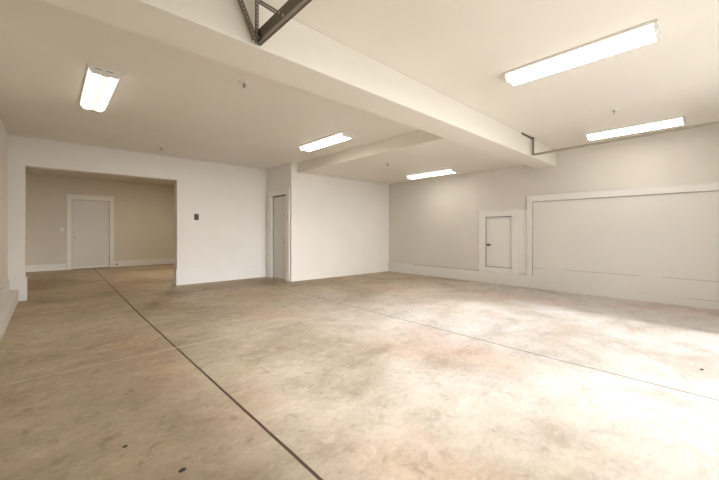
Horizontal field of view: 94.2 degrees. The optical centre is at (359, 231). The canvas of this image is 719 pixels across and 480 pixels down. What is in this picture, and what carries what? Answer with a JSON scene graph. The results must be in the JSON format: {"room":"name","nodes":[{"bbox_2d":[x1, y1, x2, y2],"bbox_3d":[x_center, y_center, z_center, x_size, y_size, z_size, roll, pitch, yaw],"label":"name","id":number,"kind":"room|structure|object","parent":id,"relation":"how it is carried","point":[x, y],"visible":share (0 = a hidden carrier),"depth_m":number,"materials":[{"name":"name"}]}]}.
{"room":"garage","nodes":[
{"label":"garage","id":0,"kind":"room"},
{"bbox_2d":[0,117,7,287],"bbox_3d":[-2.920,-0.212,2.276,0.200,2.725,8.810,0,0,-43],"label":"wall","id":1,"kind":"structure","parent":0,"point":[3,133],"depth_m":4.92,"materials":[{"name":"paint"}]},
{"bbox_2d":[0,280,9,303],"bbox_3d":[-2.763,0.870,2.270,0.022,0.170,8.588,0,0,-43],"label":"baseboard","id":2,"kind":"structure","parent":1,"relation":"attached to","point":[5,288],"depth_m":4.80,"materials":[{"name":"white paint"}]},
{"bbox_2d":[26,174,174,269],"bbox_3d":[-8.030,-0.240,10.845,4.800,2.780,0.200,0,0,-43],"label":"wall","id":3,"kind":"structure","parent":0,"point":[144,214],"depth_m":10.81,"materials":[{"name":"paint"}]},
{"bbox_2d":[65,194,114,269],"bbox_3d":[-8.408,0.015,10.466,1.210,2.270,0.239,0,0,-43],"label":"door","id":4,"kind":"structure","parent":3,"relation":"in","point":[90,224],"depth_m":10.39,"materials":[{"name":"paint"}]},
{"bbox_2d":[26,258,174,271],"bbox_3d":[-8.028,1.055,10.696,4.300,0.190,0.020,0,0,-43],"label":"baseboard","id":5,"kind":"structure","parent":3,"relation":"attached to","point":[47,267],"depth_m":10.90,"materials":[{"name":"white paint"}]},
{"bbox_2d":[26,167,174,185],"bbox_3d":[-6.175,-1.705,8.848,4.800,0.150,5.650,0,0,-43],"label":"ceiling","id":6,"kind":"structure","parent":0,"point":[37,171],"depth_m":9.92,"materials":[{"name":"paint"}]},
{"bbox_2d":[8,134,265,289],"bbox_3d":[-4.060,-0.290,7.094,4.690,2.880,0.200,0,0,-43],"label":"wall","id":7,"kind":"structure","parent":0,"point":[229,201],"depth_m":7.23,"materials":[{"name":"paint"}]},
{"bbox_2d":[10,276,27,300],"bbox_3d":[-5.685,0.958,5.561,0.222,0.385,0.232,0,0,-43],"label":"baseboard","id":8,"kind":"object","parent":7,"relation":"attached to","point":[21,284],"visible":0.87,"depth_m":5.51,"materials":[{"name":"white paint"}]},
{"bbox_2d":[194,214,198,219],"bbox_3d":[-3.595,-0.318,7.372,0.090,0.132,0.028,0,0,-43],"label":"keypad","id":9,"kind":"object","parent":7,"relation":"attached to","point":[196,216],"visible":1,"depth_m":7.36,"materials":[{"name":"black plastic"}]},
{"bbox_2d":[173,264,266,285],"bbox_3d":[-3.200,0.988,7.878,2.082,0.325,0.222,0,0,-43],"label":"baseboard","id":10,"kind":"structure","parent":7,"relation":"attached to","point":[202,275],"depth_m":7.67,"materials":[{"name":"white paint"}]},
{"bbox_2d":[266,163,296,281],"bbox_3d":[-1.915,-0.212,8.128,0.140,2.725,1.205,0,0,-43],"label":"wall","id":11,"kind":"structure","parent":0,"point":[284,176],"depth_m":7.71,"materials":[{"name":"paint"}]},
{"bbox_2d":[266,188,289,280],"bbox_3d":[-1.930,0.075,8.110,0.183,2.150,1.090,0,0,-43],"label":"door","id":12,"kind":"structure","parent":11,"relation":"in","point":[278,201],"depth_m":8.12,"materials":[{"name":"paint"}]},
{"bbox_2d":[297,173,388,280],"bbox_3d":[-0.350,-0.212,8.750,3.000,2.725,0.295,0,0,-43],"label":"wall","id":13,"kind":"structure","parent":0,"point":[343,224],"depth_m":8.52,"materials":[{"name":"paint"}]},
{"bbox_2d":[0,263,718,479],"bbox_3d":[-1.817,1.250,6.884,8.090,0.200,14.460,0,0,-43],"label":"floor","id":14,"kind":"structure","parent":0,"point":[387,375],"depth_m":2.53,"materials":[{"name":"concrete"}]},
{"bbox_2d":[0,290,18,341],"bbox_3d":[-2.733,1.052,2.313,0.124,0.195,8.610,0,0,-43],"label":"curb","id":15,"kind":"object","parent":14,"relation":"on","point":[8,305],"visible":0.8,"depth_m":4.31,"materials":[{"name":"white paint"}]},
{"bbox_2d":[0,0,718,169],"bbox_3d":[0.106,-1.650,4.815,8.090,0.150,8.810,0,0,-43],"label":"ceiling","id":16,"kind":"structure","parent":0,"point":[194,106],"depth_m":3.38,"materials":[{"name":"paint"}]},
{"bbox_2d":[79,64,121,111],"bbox_3d":[-2.879,-1.537,3.686,0.264,0.076,1.268,0,0,-43],"label":"ceiling light","id":17,"kind":"object","parent":16,"relation":"attached to","point":[100,83],"visible":1,"depth_m":3.52,"materials":[{"name":"plastic"}]},
{"bbox_2d":[239,79,248,89],"bbox_3d":[-1.213,-1.537,3.514,0.101,0.076,0.101,0,0,-43],"label":"sprinkler head","id":18,"kind":"object","parent":16,"relation":"attached to","point":[242,81],"visible":1,"depth_m":3.49},
{"bbox_2d":[237,0,311,45],"bbox_3d":[0.227,-1.419,1.166,0.194,0.324,2.860,0,0,-43],"label":"door track","id":19,"kind":"object","parent":16,"relation":"hanging from","point":[290,8],"visible":1,"depth_m":2.13,"materials":[{"name":"grey metal"}]},
{"bbox_2d":[39,0,555,168],"bbox_3d":[0.865,-1.417,3.998,7.690,0.315,0.380,0,0,-43],"label":"beam","id":20,"kind":"structure","parent":16,"relation":"attached to","point":[297,55],"depth_m":2.65,"materials":[{"name":"paint"}]},
{"bbox_2d":[298,131,354,151],"bbox_3d":[-0.602,-1.537,5.789,0.264,0.076,1.268,0,0,-43],"label":"ceiling light","id":21,"kind":"object","parent":16,"relation":"attached to","point":[341,136],"visible":1,"depth_m":5.65,"materials":[{"name":"white plastic"}]},
{"bbox_2d":[503,19,661,86],"bbox_3d":[1.910,-1.537,2.983,0.264,0.076,1.154,0,0,-43],"label":"ceiling light","id":22,"kind":"object","parent":16,"relation":"attached to","point":[649,32],"visible":1,"depth_m":2.84,"materials":[{"name":"white plastic"}]},
{"bbox_2d":[609,107,618,114],"bbox_3d":[3.265,-1.537,4.287,0.101,0.076,0.101,0,0,-43],"label":"sprinkler head","id":23,"kind":"object","parent":16,"relation":"attached to","point":[614,109],"visible":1,"depth_m":4.27},
{"bbox_2d":[521,121,718,155],"bbox_3d":[3.747,-1.423,4.451,0.510,0.305,2.880,0,0,-43],"label":"door track","id":24,"kind":"object","parent":16,"relation":"hanging from","point":[714,122],"visible":1,"depth_m":4.75,"materials":[{"name":"silver metal"}]},
{"bbox_2d":[585,116,685,140],"bbox_3d":[4.123,-1.537,5.053,0.264,0.076,1.154,0,0,-43],"label":"ceiling light","id":25,"kind":"object","parent":16,"relation":"attached to","point":[681,120],"visible":1,"depth_m":4.94,"materials":[{"name":"white plastic"}]},
{"bbox_2d":[297,130,524,183],"bbox_3d":[1.055,-1.468,7.249,2.985,0.215,4.125,0,0,-43],"label":"ceiling","id":26,"kind":"structure","parent":0,"point":[419,151],"depth_m":6.60,"materials":[{"name":"paint"}]},
{"bbox_2d":[406,168,457,178],"bbox_3d":[1.649,-1.322,7.716,0.264,0.076,1.268,0,0,-43],"label":"ceiling light","id":27,"kind":"object","parent":26,"relation":"attached to","point":[450,170],"visible":1,"depth_m":7.57,"materials":[{"name":"white plastic"}]},
{"bbox_2d":[389,124,718,269],"bbox_3d":[3.290,-0.212,7.183,0.200,2.725,7.545,0,0,-43],"label":"wall","id":28,"kind":"structure","parent":0,"point":[433,221],"depth_m":7.09,"materials":[{"name":"paint"}]},
{"bbox_2d":[388,262,532,287],"bbox_3d":[2.171,1.022,8.219,0.030,0.255,3.935,0,0,-43],"label":"baseboard","id":29,"kind":"structure","parent":28,"relation":"attached to","point":[519,280],"depth_m":7.83,"materials":[{"name":"white paint"}]},
{"bbox_2d":[477,209,519,273],"bbox_3d":[3.086,0.210,7.369,0.226,1.366,0.935,0,0,-43],"label":"door","id":30,"kind":"structure","parent":28,"relation":"in","point":[501,232],"depth_m":7.31,"materials":[{"name":"white paint"}]},
{"bbox_2d":[518,182,718,275],"bbox_3d":[4.532,0.085,5.655,0.062,1.620,3.615,0,0,-43],"label":"trim","id":31,"kind":"structure","parent":28,"relation":"attached to","point":[525,217],"depth_m":6.37,"materials":[{"name":"white paint"}]},
{"bbox_2d":[532,191,718,309],"bbox_3d":[4.642,0.279,5.560,0.030,1.743,3.326,0,0,-43],"label":"garage door","id":32,"kind":"structure","parent":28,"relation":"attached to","point":[660,248],"depth_m":5.59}
]}

